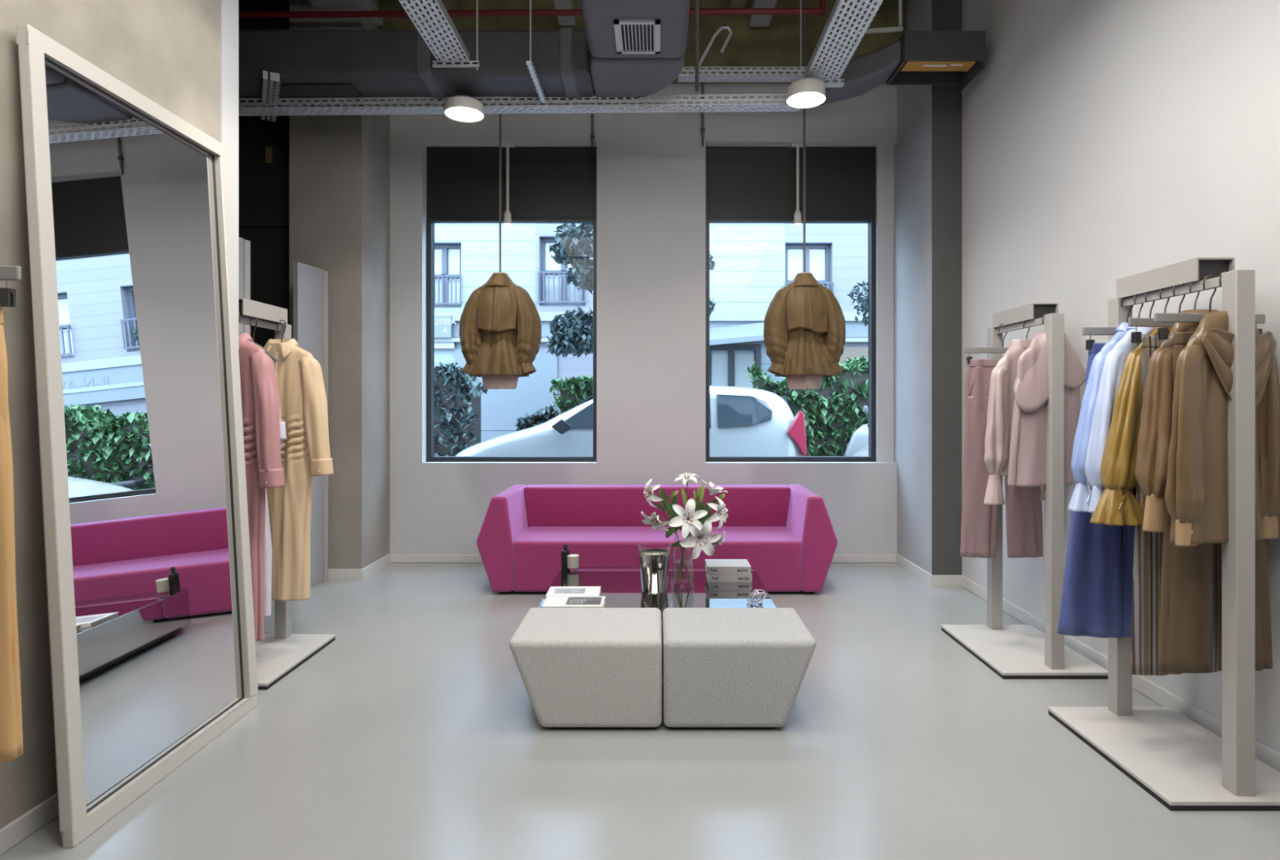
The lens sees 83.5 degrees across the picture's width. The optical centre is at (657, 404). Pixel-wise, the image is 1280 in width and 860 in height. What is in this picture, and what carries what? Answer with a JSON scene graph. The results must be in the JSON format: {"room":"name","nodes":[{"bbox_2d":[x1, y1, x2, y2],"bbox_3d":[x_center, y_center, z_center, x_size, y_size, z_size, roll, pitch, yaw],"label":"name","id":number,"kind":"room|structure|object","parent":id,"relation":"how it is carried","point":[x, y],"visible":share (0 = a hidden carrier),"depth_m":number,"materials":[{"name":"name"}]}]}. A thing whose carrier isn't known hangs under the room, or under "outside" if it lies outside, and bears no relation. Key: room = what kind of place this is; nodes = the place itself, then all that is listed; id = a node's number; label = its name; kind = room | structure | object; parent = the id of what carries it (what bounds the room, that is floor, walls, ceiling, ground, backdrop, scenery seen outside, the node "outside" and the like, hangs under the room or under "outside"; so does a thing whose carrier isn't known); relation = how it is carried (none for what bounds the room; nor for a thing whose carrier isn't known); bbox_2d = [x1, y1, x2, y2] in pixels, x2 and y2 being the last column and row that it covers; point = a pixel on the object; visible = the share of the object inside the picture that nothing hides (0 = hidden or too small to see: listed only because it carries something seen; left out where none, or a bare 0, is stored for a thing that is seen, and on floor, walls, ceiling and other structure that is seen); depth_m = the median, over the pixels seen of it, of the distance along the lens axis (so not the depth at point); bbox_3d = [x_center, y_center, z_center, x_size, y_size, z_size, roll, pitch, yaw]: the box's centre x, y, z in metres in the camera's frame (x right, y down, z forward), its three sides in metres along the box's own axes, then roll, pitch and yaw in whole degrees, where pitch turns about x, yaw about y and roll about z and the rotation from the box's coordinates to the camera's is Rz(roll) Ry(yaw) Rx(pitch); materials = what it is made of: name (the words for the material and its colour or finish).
{"room":"clothing store","nodes":[
{"label":"clothing store","id":0,"kind":"room"},
{"bbox_2d":[0,0,221,829],"bbox_3d":[-2.002,-1.050,-0.235,0.195,4.700,6.730,0,0,0],"label":"wall","id":1,"kind":"structure","parent":0,"point":[167,51],"depth_m":2.20,"materials":[{"name":"paint"}]},
{"bbox_2d":[0,792,58,855],"bbox_3d":[-1.898,1.265,-0.185,0.014,0.070,6.630,0,0,0],"label":"baseboard","id":2,"kind":"structure","parent":1,"relation":"attached to","point":[26,824],"depth_m":2.16,"materials":[{"name":"grey paint"}]},
{"bbox_2d":[238,0,288,347],"bbox_3d":[-3.520,-1.050,5.850,1.560,4.700,0.700,0,0,0],"label":"wall","id":3,"kind":"structure","parent":0,"point":[263,187],"depth_m":5.50,"materials":[{"name":"black paint"}]},
{"bbox_2d":[288,0,390,568],"bbox_3d":[-2.470,-1.050,5.770,0.540,4.700,0.860,0,0,0],"label":"wall","id":4,"kind":"structure","parent":0,"point":[340,165],"depth_m":5.34,"materials":[{"name":"grey paint"}]},
{"bbox_2d":[307,0,382,25],"bbox_3d":[-2.350,-3.000,5.050,0.420,0.080,1.100,0,0,0],"label":"trunking","id":5,"kind":"object","parent":4,"relation":"attached to","point":[366,5],"visible":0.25,"depth_m":5.31,"materials":[{"name":"grey metal"}]},
{"bbox_2d":[328,554,391,579],"bbox_3d":[-2.463,1.262,5.606,0.554,0.075,0.560,0,0,0],"label":"baseboard","id":6,"kind":"structure","parent":4,"relation":"attached to","point":[333,574],"depth_m":5.33,"materials":[{"name":"grey paint"}]},
{"bbox_2d":[0,563,1279,859],"bbox_3d":[-0.900,1.400,1.300,6.800,0.200,9.800,0,0,0],"label":"floor","id":7,"kind":"structure","parent":0,"point":[415,733],"depth_m":2.56,"materials":[{"name":"grey concrete"}]},
{"bbox_2d":[15,24,257,848],"bbox_3d":[-1.800,0.093,2.599,0.168,2.416,1.008,0,0,-1],"label":"leaning mirror","id":8,"kind":"object","parent":7,"relation":"on","point":[145,512],"visible":1,"depth_m":2.46,"materials":[{"name":"grey mirror"}]},
{"bbox_2d":[238,236,250,335],"bbox_3d":[-2.497,0.155,4.153,0.051,2.290,0.343,0,0,8],"label":"panel","id":9,"kind":"object","parent":7,"relation":"on","point":[244,246],"visible":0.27,"depth_m":4.27,"materials":[{"name":"grey"}]},
{"bbox_2d":[238,297,335,690],"bbox_3d":[-2.027,0.394,3.611,0.505,1.813,0.698,0,0,0],"label":"clothes rack","id":10,"kind":"object","parent":7,"relation":"on","point":[279,654],"visible":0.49,"depth_m":3.71,"materials":[{"name":"white metal"}]},
{"bbox_2d":[249,316,279,362],"bbox_3d":[-2.010,-0.327,3.570,0.310,0.242,0.022,0,0,20],"label":"clothes hanger","id":11,"kind":"object","parent":10,"relation":"hanging from","point":[275,359],"visible":0.47,"depth_m":3.54,"materials":[{"name":"grey metal"}]},
{"bbox_2d":[252,342,286,617],"bbox_3d":[-2.075,0.367,3.572,0.527,1.355,0.130,0,0,12],"label":"dress","id":12,"kind":"object","parent":11,"relation":"hanging from","point":[268,544],"visible":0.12,"depth_m":3.53,"materials":[{"name":"grey fabric"}]},
{"bbox_2d":[276,320,286,342],"bbox_3d":[-1.980,-0.327,3.780,0.310,0.242,0.023,0,0,10],"label":"clothes hanger","id":13,"kind":"object","parent":10,"relation":"hanging from","point":[281,320],"visible":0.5,"depth_m":3.78,"materials":[{"name":"grey metal"}]},
{"bbox_2d":[263,338,333,600],"bbox_3d":[-1.980,0.335,3.782,0.607,1.365,0.130,0,0,10],"label":"dress","id":14,"kind":"object","parent":13,"relation":"hanging from","point":[305,455],"visible":0.64,"depth_m":3.73,"materials":[{"name":"beige fabric"}]},
{"bbox_2d":[293,262,328,586],"bbox_3d":[-2.482,0.155,5.138,0.051,2.290,0.335,0,0,9],"label":"mirror","id":15,"kind":"object","parent":7,"relation":"on","point":[310,283],"visible":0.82,"depth_m":5.17,"materials":[{"name":"grey"}]},
{"bbox_2d":[508,608,662,729],"bbox_3d":[-0.287,1.119,3.085,0.612,0.362,0.490,0,0,0],"label":"ottoman","id":16,"kind":"object","parent":7,"relation":"on","point":[580,668],"visible":1,"depth_m":2.84,"materials":[{"name":"grey fabric"}]},
{"bbox_2d":[476,484,837,594],"bbox_3d":[0.000,0.964,5.268,2.466,0.672,0.785,0,0,0],"label":"sofa","id":17,"kind":"object","parent":7,"relation":"on","point":[785,533],"visible":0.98,"depth_m":4.93,"materials":[{"name":"fabric"}]},
{"bbox_2d":[537,567,776,674],"bbox_3d":[0.000,1.167,3.995,1.220,0.265,1.160,0,0,0],"label":"coffee table","id":18,"kind":"object","parent":7,"relation":"on","point":[621,587],"visible":0.27,"depth_m":4.03,"materials":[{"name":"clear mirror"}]},
{"bbox_2d":[541,596,605,608],"bbox_3d":[-0.422,1.018,3.654,0.305,0.034,0.192,0,0,0],"label":"book","id":19,"kind":"object","parent":18,"relation":"on","point":[550,602],"visible":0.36,"depth_m":3.63,"materials":[{"name":"white paper"}]},
{"bbox_2d":[545,586,600,599],"bbox_3d":[-0.452,1.024,3.892,0.280,0.023,0.201,0,0,-1],"label":"book","id":20,"kind":"object","parent":19,"relation":"on","point":[553,591],"visible":0.66,"depth_m":3.87,"materials":[{"name":"white paper"}]},
{"bbox_2d":[637,546,671,593],"bbox_3d":[-0.015,0.907,3.990,0.189,0.255,0.189,0,0,0],"label":"candle jar","id":21,"kind":"object","parent":18,"relation":"on","point":[654,562],"visible":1,"depth_m":3.92,"materials":[{"name":"silver metal"}]},
{"bbox_3d":[0.145,0.893,4.090,0.136,0.285,0.136,0,0,0],"label":"vase","id":22,"kind":"object","parent":18,"relation":"on","visible":0},
{"bbox_2d":[640,503,688,577],"bbox_3d":[0.055,0.783,4.013,0.295,0.445,0.150,0,0,-11],"label":"flower","id":23,"kind":"object","parent":22,"relation":"in","point":[653,520],"visible":1,"depth_m":4.03,"materials":[{"name":"white plant"}]},
{"bbox_2d":[643,478,689,580],"bbox_3d":[0.055,0.711,4.063,0.266,0.589,0.140,0,0,0],"label":"flower","id":24,"kind":"object","parent":22,"relation":"in","point":[648,494],"visible":1,"depth_m":4.06,"materials":[{"name":"white plant"}]},
{"bbox_2d":[664,497,707,569],"bbox_3d":[0.137,0.762,3.989,0.174,0.488,0.262,0,0,-43],"label":"flower","id":25,"kind":"object","parent":22,"relation":"in","point":[678,516],"visible":0.99,"depth_m":3.95,"materials":[{"name":"white plant"}]},
{"bbox_2d":[671,518,721,578],"bbox_3d":[0.185,0.815,3.968,0.293,0.382,0.184,0,0,33],"label":"flower","id":26,"kind":"object","parent":22,"relation":"in","point":[700,541],"visible":1,"depth_m":3.93,"materials":[{"name":"white plant"}]},
{"bbox_2d":[675,496,728,578],"bbox_3d":[0.252,0.761,4.026,0.300,0.491,0.163,0,0,0],"label":"flower","id":27,"kind":"object","parent":22,"relation":"in","point":[721,512],"visible":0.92,"depth_m":4.02,"materials":[{"name":"white plant"}]},
{"bbox_2d":[662,608,816,729],"bbox_3d":[0.331,1.119,3.085,0.612,0.362,0.490,0,0,0],"label":"ottoman","id":28,"kind":"object","parent":7,"relation":"on","point":[724,668],"visible":1,"depth_m":2.84,"materials":[{"name":"grey fabric"}]},
{"bbox_2d":[941,302,1107,679],"bbox_3d":[1.893,0.394,3.760,0.515,1.813,0.740,0,0,0],"label":"clothes rack","id":29,"kind":"object","parent":7,"relation":"on","point":[1010,651],"visible":0.88,"depth_m":3.47,"materials":[{"name":"white metal"}]},
{"bbox_2d":[960,359,1043,558],"bbox_3d":[1.886,0.295,3.930,0.452,1.087,0.063,0,0,0],"label":"trousers","id":30,"kind":"object","parent":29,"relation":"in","point":[1024,512],"visible":0.46,"depth_m":3.91,"materials":[{"name":"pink fabric"}]},
{"bbox_2d":[983,339,1044,505],"bbox_3d":[1.894,0.086,3.724,0.538,0.842,0.112,0,0,-23],"label":"blouse","id":31,"kind":"object","parent":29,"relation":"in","point":[1003,375],"visible":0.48,"depth_m":3.62,"materials":[{"name":"pink fabric"}]},
{"bbox_3d":[1.917,-0.327,3.530,0.310,0.242,0.022,0,0,-20],"label":"clothes hanger","id":32,"kind":"object","parent":29,"relation":"hanging from","visible":0},
{"bbox_2d":[1007,331,1085,487],"bbox_3d":[1.941,0.019,3.531,0.499,0.752,0.115,0,0,-20],"label":"blouse","id":33,"kind":"object","parent":32,"relation":"hanging from","point":[1027,468],"visible":0.66,"depth_m":3.46,"materials":[{"name":"pink fabric"}]},
{"bbox_2d":[1048,257,1279,811],"bbox_3d":[1.895,0.394,2.650,0.510,1.813,0.720,0,0,0],"label":"clothes rack","id":34,"kind":"object","parent":7,"relation":"on","point":[1183,765],"visible":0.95,"depth_m":2.35,"materials":[{"name":"white metal"}]},
{"bbox_2d":[1067,322,1129,516],"bbox_3d":[1.853,0.049,2.821,0.595,0.745,0.124,0,0,-19],"label":"blouse","id":35,"kind":"object","parent":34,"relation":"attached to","point":[1080,500],"visible":0.19,"depth_m":2.73,"materials":[{"name":"blue fabric"}]},
{"bbox_2d":[1082,295,1133,350],"bbox_3d":[1.905,-0.335,2.905,0.360,0.226,0.020,0,0,0],"label":"hanger","id":36,"kind":"object","parent":34,"relation":"hanging from","point":[1090,331],"visible":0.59,"depth_m":2.90,"materials":[{"name":"grey metal"}]},
{"bbox_2d":[1057,342,1134,638],"bbox_3d":[1.883,0.347,2.906,0.521,1.191,0.065,0,0,0],"label":"skirt","id":37,"kind":"object","parent":36,"relation":"hanging from","point":[1096,597],"visible":0.23,"depth_m":2.89,"materials":[{"name":"blue fabric"}]},
{"bbox_2d":[1084,326,1153,512],"bbox_3d":[1.872,0.039,2.760,0.548,0.729,0.124,0,0,-19],"label":"blouse","id":38,"kind":"object","parent":34,"relation":"in","point":[1114,362],"visible":0.24,"depth_m":2.68,"materials":[{"name":"blue"}]},
{"bbox_2d":[1089,327,1172,526],"bbox_3d":[1.863,0.052,2.656,0.625,0.765,0.137,0,0,-16],"label":"blouse","id":39,"kind":"object","parent":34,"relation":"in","point":[1118,504],"visible":0.33,"depth_m":2.57,"materials":[{"name":"yellow fabric"}]},
{"bbox_2d":[1128,284,1185,343],"bbox_3d":[1.905,-0.335,2.615,0.410,0.226,0.020,0,0,-8],"label":"hanger","id":40,"kind":"object","parent":34,"relation":"hanging from","point":[1132,322],"visible":0.5,"depth_m":2.59,"materials":[{"name":"grey metal"}]},
{"bbox_2d":[1134,309,1218,532],"bbox_3d":[1.924,0.053,2.539,0.544,0.768,0.112,0,0,-19],"label":"blouse","id":41,"kind":"object","parent":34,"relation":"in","point":[1155,428],"visible":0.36,"depth_m":2.45,"materials":[{"name":"brown fabric"}]},
{"bbox_2d":[1130,335,1222,675],"bbox_3d":[1.924,0.364,2.614,0.433,1.226,0.055,0,0,-8],"label":"trousers","id":42,"kind":"object","parent":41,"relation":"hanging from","point":[1148,546],"visible":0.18,"depth_m":2.58,"materials":[{"name":"brown fabric"}]},
{"bbox_2d":[1154,275,1265,340],"bbox_3d":[1.905,-0.335,2.470,0.410,0.226,0.020,0,0,-6],"label":"hanger","id":43,"kind":"object","parent":34,"relation":"hanging from","point":[1162,333],"visible":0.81,"depth_m":2.46,"materials":[{"name":"grey metal"}]},
{"bbox_2d":[1159,332,1272,673],"bbox_3d":[1.924,0.335,2.471,0.420,1.166,0.055,0,0,-6],"label":"trousers","id":44,"kind":"object","parent":43,"relation":"hanging from","point":[1186,609],"visible":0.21,"depth_m":2.44,"materials":[{"name":"brown fabric"}]},
{"bbox_2d":[1164,311,1279,546],"bbox_3d":[1.922,0.075,2.398,0.527,0.766,0.120,0,0,-19],"label":"coat","id":45,"kind":"object","parent":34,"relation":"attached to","point":[1197,490],"visible":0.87,"depth_m":2.34,"materials":[{"name":"brown fabric"}]},
{"bbox_2d":[1201,328,1275,408],"bbox_3d":[1.931,-0.115,2.358,0.360,0.263,0.031,0,0,-19],"label":"hood","id":46,"kind":"object","parent":45,"relation":"hanging from","point":[1217,348],"depth_m":2.34,"materials":[{"name":"brown fabric"}]},
{"bbox_3d":[-1.645,0.431,1.335,0.390,1.737,0.770,0,0,0],"label":"clothes rack","id":47,"kind":"object","parent":7,"relation":"on","visible":0},
{"bbox_2d":[0,266,21,306],"bbox_3d":[-1.615,-0.335,1.620,0.350,0.226,0.020,0,0,0],"label":"hanger","id":48,"kind":"object","parent":47,"relation":"hanging from","point":[7,295],"visible":1,"depth_m":1.61,"materials":[{"name":"grey metal"}]},
{"bbox_2d":[0,306,23,762],"bbox_3d":[-1.634,0.289,1.619,0.383,1.026,0.080,0,0,0],"label":"trousers","id":49,"kind":"object","parent":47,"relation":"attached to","point":[11,711],"visible":1,"depth_m":1.61,"materials":[{"name":"brown fabric"}]},
{"bbox_2d":[390,84,897,555],"bbox_3d":[-0.105,-0.670,6.050,4.190,3.940,0.300,0,0,0],"label":"wall","id":50,"kind":"structure","parent":0,"point":[651,166],"depth_m":5.90,"materials":[{"name":"white paint"}]},
{"bbox_2d":[501,143,514,225],"bbox_3d":[-1.245,-1.831,5.970,0.100,0.666,0.064,0,0,0],"label":"pendant lamp","id":51,"kind":"object","parent":50,"relation":"hanging from","point":[507,215],"visible":1,"depth_m":5.96,"materials":[{"name":"white metal"}]},
{"bbox_2d":[426,146,596,462],"bbox_3d":[-1.216,-0.841,6.050,1.436,2.647,0.080,0,0,0],"label":"window","id":52,"kind":"structure","parent":50,"relation":"in","point":[548,184],"depth_m":6.01,"materials":[{"name":"grey"}]},
{"bbox_2d":[391,555,896,563],"bbox_3d":[-0.113,1.268,5.893,4.175,0.065,0.014,0,0,0],"label":"baseboard","id":53,"kind":"structure","parent":50,"relation":"attached to","point":[394,558],"depth_m":5.89,"materials":[{"name":"grey paint"}]},
{"bbox_2d":[706,146,875,462],"bbox_3d":[1.117,-0.841,6.050,1.435,2.647,0.080,0,0,0],"label":"window","id":54,"kind":"structure","parent":50,"relation":"in","point":[744,184],"depth_m":6.01,"materials":[{"name":"grey"}]},
{"bbox_2d":[698,26,732,66],"bbox_3d":[0.409,-2.641,5.285,0.288,0.259,0.077,0,0,27],"label":"conduit","id":55,"kind":"object","parent":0,"point":[721,28],"visible":0.9,"depth_m":5.25,"materials":[{"name":"silver metal"}]},
{"bbox_2d":[678,66,826,82],"bbox_3d":[0.755,-2.490,5.407,1.190,0.060,0.126,0,0,0],"label":"cable tray","id":56,"kind":"object","parent":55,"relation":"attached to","point":[682,77],"visible":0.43,"depth_m":5.36,"materials":[{"name":"white metal"}]},
{"bbox_2d":[706,573,751,582],"bbox_3d":[0.424,1.012,4.264,0.255,0.046,0.202,0,0,0],"label":"book","id":57,"kind":"object","parent":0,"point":[711,578],"visible":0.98,"depth_m":4.17,"materials":[{"name":"grey paper"}]},
{"bbox_2d":[705,559,751,574],"bbox_3d":[0.418,0.965,4.264,0.255,0.046,0.202,0,0,0],"label":"book","id":58,"kind":"object","parent":57,"relation":"on","point":[713,566],"visible":1,"depth_m":4.17,"materials":[{"name":"grey paper"}]},
{"bbox_2d":[893,0,931,574],"bbox_3d":[2.138,-1.050,5.678,0.325,4.700,1.045,0,0,0],"label":"wall","id":59,"kind":"structure","parent":0,"point":[913,147],"depth_m":5.51,"materials":[{"name":"paint"}]},
{"bbox_2d":[931,0,961,575],"bbox_3d":[2.138,-1.050,5.152,0.325,4.700,0.005,0,0,0],"label":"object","id":60,"kind":"structure","parent":59,"relation":"attached to","point":[946,15],"depth_m":5.15,"materials":[{"name":"paint"}]},
{"bbox_2d":[961,0,1279,753],"bbox_3d":[2.320,-1.050,1.300,0.260,4.700,9.800,0,0,0],"label":"wall","id":61,"kind":"structure","parent":0,"point":[1104,142],"depth_m":3.46,"materials":[{"name":"white paint"}]},
{"bbox_2d":[896,554,1279,772],"bbox_3d":[2.075,1.262,1.193,0.229,0.075,9.386,0,0,0],"label":"baseboard","id":62,"kind":"structure","parent":61,"relation":"attached to","point":[1152,691],"depth_m":3.50,"materials":[{"name":"grey paint"}]},
{"bbox_3d":[-0.900,-3.550,1.350,7.000,0.300,10.100,0,0,0],"label":"ceiling","id":63,"kind":"structure","parent":0,"visible":0},
{"bbox_2d":[398,0,479,70],"bbox_3d":[-1.260,-2.750,2.560,0.290,1.300,3.920,0,0,0],"label":"cable tray","id":64,"kind":"object","parent":63,"relation":"hanging from","point":[410,11],"visible":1,"depth_m":4.18,"materials":[{"name":"white metal"}]},
{"bbox_2d":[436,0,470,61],"bbox_3d":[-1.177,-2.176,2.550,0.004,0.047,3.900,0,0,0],"label":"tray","id":65,"kind":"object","parent":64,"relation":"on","point":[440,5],"depth_m":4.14,"materials":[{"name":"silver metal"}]},
{"bbox_2d":[481,0,518,389],"bbox_3d":[-1.215,-1.720,5.550,0.320,3.201,0.190,0,0,6],"label":"mannequin","id":66,"kind":"object","parent":63,"relation":"hanging from","point":[490,382],"visible":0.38,"depth_m":5.52},
{"bbox_2d":[458,273,541,377],"bbox_3d":[-1.207,-0.608,5.567,0.635,0.797,0.364,0,0,17],"label":"jacket","id":67,"kind":"object","parent":66,"relation":"attached to","point":[500,333],"visible":0.99,"depth_m":5.45,"materials":[{"name":"brown fabric"}]},
{"bbox_2d":[238,0,825,18],"bbox_3d":[-1.339,-3.099,5.200,5.122,0.602,0.044,0,0,0],"label":"pipe","id":68,"kind":"object","parent":63,"relation":"hanging from","point":[820,11],"visible":0.74,"depth_m":5.18,"materials":[{"name":"red metal"}]},
{"bbox_2d":[526,0,546,102],"bbox_3d":[-0.767,-2.719,4.570,0.036,1.362,0.540,0,0,0],"label":"support strut","id":69,"kind":"object","parent":63,"relation":"hanging from","point":[530,64],"visible":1,"depth_m":4.42,"materials":[{"name":"white metal"}]},
{"bbox_2d":[238,0,690,101],"bbox_3d":[-2.013,-2.224,3.064,4.375,0.323,3.728,0,0,0],"label":"air duct","id":70,"kind":"object","parent":69,"relation":"on","point":[636,49],"visible":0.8,"depth_m":4.50,"materials":[{"name":"grey metal"}]},
{"bbox_2d":[444,95,484,122],"bbox_3d":[-1.280,-1.982,4.760,0.256,0.115,0.256,0,0,0],"label":"ceiling light","id":71,"kind":"object","parent":70,"relation":"attached to","point":[465,108],"visible":1,"depth_m":4.70,"materials":[{"name":"white metal"}]},
{"bbox_2d":[447,106,480,120],"bbox_3d":[-1.280,-1.933,4.760,0.216,0.008,0.216,0,0,0],"label":"diffuser","id":72,"kind":"object","parent":71,"relation":"attached to","point":[457,113],"depth_m":4.75,"materials":[{"name":"beige plastic"}]},
{"bbox_2d":[238,93,799,115],"bbox_3d":[-1.110,-2.050,4.907,4.180,0.071,0.126,0,0,0],"label":"cable tray","id":73,"kind":"object","parent":69,"relation":"attached to","point":[772,104],"visible":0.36,"depth_m":4.85,"materials":[{"name":"white metal"}]},
{"bbox_2d":[260,70,280,121],"bbox_3d":[-2.595,-2.055,4.807,0.100,0.050,0.740,0,0,-30],"label":"cable tray","id":74,"kind":"object","parent":73,"relation":"attached to","point":[273,77],"visible":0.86,"depth_m":4.64,"materials":[{"name":"grey metal"}]},
{"bbox_2d":[378,0,906,84],"bbox_3d":[-0.900,-3.020,5.980,6.800,0.760,0.640,0,0,0],"label":"ceiling beam","id":75,"kind":"structure","parent":63,"relation":"attached to","point":[778,44],"depth_m":5.66,"materials":[{"name":"grey metal"}]},
{"bbox_2d":[749,0,777,26],"bbox_3d":[0.800,-3.000,5.110,0.160,0.080,1.020,0,0,0],"label":"trunking","id":76,"kind":"object","parent":75,"relation":"attached to","point":[755,20],"visible":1,"depth_m":5.47,"materials":[{"name":"grey metal"}]},
{"bbox_2d":[786,0,822,389],"bbox_3d":[1.140,-1.720,5.550,0.320,3.201,0.190,0,0,-4],"label":"mannequin","id":77,"kind":"object","parent":63,"relation":"hanging from","point":[794,382],"visible":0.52,"depth_m":5.54},
{"bbox_2d":[763,273,845,377],"bbox_3d":[1.140,-0.608,5.540,0.648,0.796,0.379,0,0,-4],"label":"jacket","id":78,"kind":"object","parent":77,"relation":"attached to","point":[804,332],"visible":1,"depth_m":5.45,"materials":[{"name":"brown fabric"}]},
{"bbox_2d":[800,0,883,87],"bbox_3d":[1.090,-2.755,2.690,0.290,1.290,4.180,0,0,0],"label":"cable tray","id":79,"kind":"object","parent":63,"relation":"hanging from","point":[828,82],"visible":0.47,"depth_m":4.24,"materials":[{"name":"white metal"}]},
{"bbox_2d":[786,77,826,108],"bbox_3d":[0.976,-2.062,4.700,0.256,0.135,0.256,0,0,0],"label":"ceiling light","id":80,"kind":"object","parent":79,"relation":"attached to","point":[805,92],"visible":1,"depth_m":4.63,"materials":[{"name":"white metal"}]},
{"bbox_2d":[789,92,822,106],"bbox_3d":[0.976,-2.003,4.700,0.216,0.008,0.216,0,0,0],"label":"diffuser","id":81,"kind":"object","parent":80,"relation":"attached to","point":[797,99],"depth_m":4.69,"materials":[{"name":"beige plastic"}]},
{"bbox_2d":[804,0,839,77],"bbox_3d":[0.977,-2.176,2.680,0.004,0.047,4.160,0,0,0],"label":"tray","id":82,"kind":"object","parent":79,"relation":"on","point":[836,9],"depth_m":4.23,"materials":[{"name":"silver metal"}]},
{"bbox_2d":[819,0,986,105],"bbox_3d":[1.645,-2.780,4.920,0.930,1.220,0.701,0,0,0],"label":"air duct","id":83,"kind":"object","parent":63,"relation":"hanging from","point":[918,58],"visible":0.85,"depth_m":4.71,"materials":[{"name":"grey metal"}]},
{"bbox_3d":[-2.010,-0.327,3.420,0.310,0.242,0.022,0,0,20],"label":"clothes hanger","id":84,"kind":"object","parent":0,"visible":0},
{"bbox_2d":[238,333,284,641],"bbox_3d":[-2.014,0.382,3.422,0.617,1.445,0.130,0,0,20],"label":"dress","id":85,"kind":"object","parent":84,"relation":"hanging from","point":[260,409],"visible":0.35,"depth_m":3.35,"materials":[{"name":"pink fabric"}]},
{"label":"outside","id":86,"kind":"structure","parent":0,"visible":0},
{"bbox_3d":[0.000,1.375,12.700,50.000,0.350,4.600,0,0,0],"label":"pavement","id":87,"kind":"object","parent":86,"visible":0},
{"bbox_2d":[434,361,488,456],"bbox_3d":[-3.545,0.298,11.188,1.686,1.963,0.963,0,0,0],"label":"hedge","id":88,"kind":"object","parent":87,"relation":"on","point":[457,396],"visible":0.29,"depth_m":10.92,"materials":[{"name":"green plant"}]},
{"bbox_2d":[514,404,559,431],"bbox_3d":[-1.908,0.633,11.485,0.740,1.269,0.767,0,0,0],"label":"hedge","id":89,"kind":"object","parent":87,"relation":"on","point":[543,415],"visible":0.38,"depth_m":11.25,"materials":[{"name":"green plant"}]},
{"bbox_2d":[550,374,592,414],"bbox_3d":[-0.619,0.306,11.376,2.077,1.951,0.970,0,0,0],"label":"hedge","id":90,"kind":"object","parent":87,"relation":"on","point":[575,391],"visible":0.16,"depth_m":11.06,"materials":[{"name":"green plant"}]},
{"bbox_2d":[434,223,868,442],"bbox_3d":[1.000,-2.200,13.650,30.000,6.800,1.500,0,0,0],"label":"apartment building","id":91,"kind":"structure","parent":87,"relation":"on","point":[753,261],"depth_m":14.00,"materials":[{"name":"grey paint"}]},
{"bbox_2d":[745,355,868,456],"bbox_3d":[5.119,0.252,11.189,7.495,2.080,1.018,0,0,0],"label":"hedge","id":92,"kind":"object","parent":87,"relation":"on","point":[832,412],"visible":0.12,"depth_m":10.89,"materials":[{"name":"green plant"}]},
{"bbox_2d":[846,280,868,326],"bbox_3d":[3.816,-0.437,11.997,1.286,3.480,0.827,0,0,0],"label":"street tree","id":93,"kind":"object","parent":87,"relation":"on","point":[864,300],"visible":0.22,"depth_m":12.00,"materials":[{"name":"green plant"}]},
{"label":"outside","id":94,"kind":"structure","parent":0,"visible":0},
{"bbox_3d":[0.000,1.435,8.300,50.000,0.230,4.200,0,0,0],"label":"street","id":95,"kind":"object","parent":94,"visible":0},
{"bbox_2d":[455,386,806,456],"bbox_3d":[-0.384,0.540,9.080,4.226,1.560,1.960,0,0,0],"label":"car","id":96,"kind":"object","parent":95,"relation":"on","point":[744,421],"visible":0.39,"depth_m":8.28,"materials":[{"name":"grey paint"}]},
{"bbox_2d":[786,411,806,456],"bbox_3d":[1.609,0.336,8.296,0.211,0.522,0.168,0,0,0],"label":"tail lamp","id":97,"kind":"object","parent":96,"relation":"attached to","point":[796,430],"depth_m":8.21,"materials":[{"name":"red plastic"}]},
{"bbox_2d":[545,223,716,358],"bbox_3d":[-0.375,-0.725,10.210,2.446,4.055,1.436,0,0,0],"label":"street tree","id":98,"kind":"object","parent":95,"relation":"on","point":[571,336],"visible":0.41,"depth_m":10.05,"materials":[{"name":"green plant"}]},
{"bbox_2d":[844,405,868,456],"bbox_3d":[3.385,0.650,10.154,1.760,1.340,0.740,0,0,14],"label":"car","id":99,"kind":"object","parent":95,"relation":"on","point":[859,440],"visible":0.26,"depth_m":10.10,"materials":[{"name":"white metal"}]},
{"bbox_3d":[-3.200,-1.050,3.104,2.200,4.700,0.307,0,0,0],"label":"wall","id":100,"kind":"structure","parent":0,"visible":0},
{"bbox_2d":[221,0,238,339],"bbox_3d":[-2.001,-1.050,3.193,0.199,4.700,0.127,0,0,0],"label":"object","id":101,"kind":"structure","parent":100,"relation":"attached to","point":[229,8],"depth_m":3.21,"materials":[{"name":"white paint"}]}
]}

